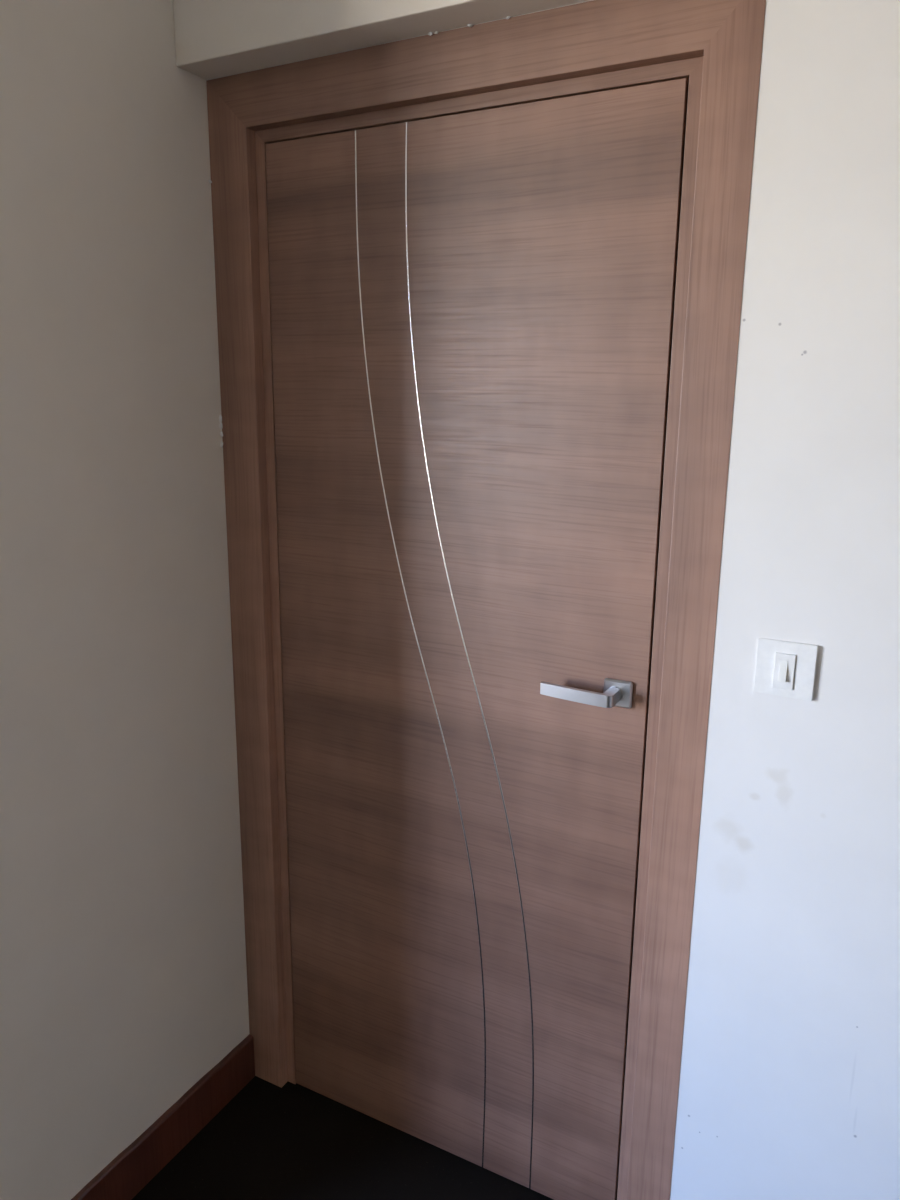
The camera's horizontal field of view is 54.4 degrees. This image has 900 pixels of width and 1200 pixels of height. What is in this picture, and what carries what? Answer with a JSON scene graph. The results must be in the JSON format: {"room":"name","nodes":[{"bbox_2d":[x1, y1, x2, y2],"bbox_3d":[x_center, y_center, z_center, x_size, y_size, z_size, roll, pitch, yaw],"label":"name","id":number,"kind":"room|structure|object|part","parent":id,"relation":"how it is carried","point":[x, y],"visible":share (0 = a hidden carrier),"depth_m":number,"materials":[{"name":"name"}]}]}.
{"room":"bedroom","nodes":[
{"label":"bedroom","id":0,"kind":"room"},
{"bbox_2d":[0,0,249,1199],"bbox_3d":[-0.638,-0.128,1.563,0.155,2.620,0.790,7,14,27],"label":"wall","id":1,"kind":"structure","parent":0,"point":[123,969],"depth_m":1.52,"materials":[{"name":"beige paint"}]},
{"bbox_2d":[71,1034,254,1199],"bbox_3d":[-0.613,1.118,1.747,0.012,0.110,0.658,7,14,27],"label":"baseboard","id":2,"kind":"structure","parent":1,"relation":"attached to","point":[128,1173],"depth_m":1.81,"materials":[{"name":"red wood"}]},
{"bbox_2d":[132,1076,553,1199],"bbox_3d":[-1.676,1.389,0.971,8.000,0.100,3.600,7,14,27],"label":"floor","id":3,"kind":"structure","parent":0,"point":[292,1141],"depth_m":1.81,"materials":[{"name":"stone"}]},
{"bbox_2d":[206,0,899,1199],"bbox_3d":[1.067,-0.008,1.117,3.600,2.620,0.250,7,14,27],"label":"wall","id":4,"kind":"structure","parent":0,"point":[789,1080],"depth_m":1.29,"materials":[{"name":"white paint"}]},
{"bbox_2d":[173,0,587,79],"bbox_3d":[1.002,-0.999,0.747,3.300,0.524,0.075,7,14,27],"label":"ceiling beam","id":5,"kind":"structure","parent":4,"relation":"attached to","point":[214,38],"depth_m":1.41,"materials":[{"name":"beige paint"}]},
{"bbox_2d":[266,78,688,1199],"bbox_3d":[-0.013,0.189,1.620,0.754,1.982,0.096,7,14,27],"label":"door","id":6,"kind":"structure","parent":4,"relation":"in","point":[472,313],"depth_m":1.57,"materials":[{"name":"brown wood"}]},
{"bbox_3d":[0.215,0.154,1.461,0.128,0.021,0.048,7,14,27],"label":"lever","id":7,"kind":"part","parent":6,"relation":"part of","materials":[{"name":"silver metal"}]},
{"bbox_2d":[206,0,765,1199],"bbox_3d":[0.007,0.127,1.651,0.970,2.100,0.131,7,14,27],"label":"door frame","id":8,"kind":"structure","parent":4,"relation":"attached to","point":[592,46],"depth_m":1.44,"materials":[{"name":"brown wood"}]},
{"bbox_3d":[-0.407,0.086,1.809,0.088,2.100,0.031,7,14,27],"label":"casing","id":9,"kind":"part","parent":8,"relation":"part of","materials":[{"name":"brown wood"}]},
{"bbox_3d":[0.378,0.186,1.405,0.077,2.100,0.031,7,14,27],"label":"casing","id":10,"kind":"part","parent":8,"relation":"part of","materials":[{"name":"brown wood"}]},
{"bbox_2d":[753,638,818,700],"bbox_3d":[0.496,0.104,1.298,0.084,0.084,0.015,7,14,27],"label":"light switch","id":11,"kind":"object","parent":4,"relation":"attached to","point":[782,668],"visible":1,"depth_m":1.30,"materials":[{"name":"white plastic"}]},
{"bbox_3d":[0.496,0.106,1.300,0.028,0.054,0.005,7,14,27],"label":"switch frame","id":12,"kind":"part","parent":11,"relation":"part of","materials":[{"name":"white plastic"}]}
]}

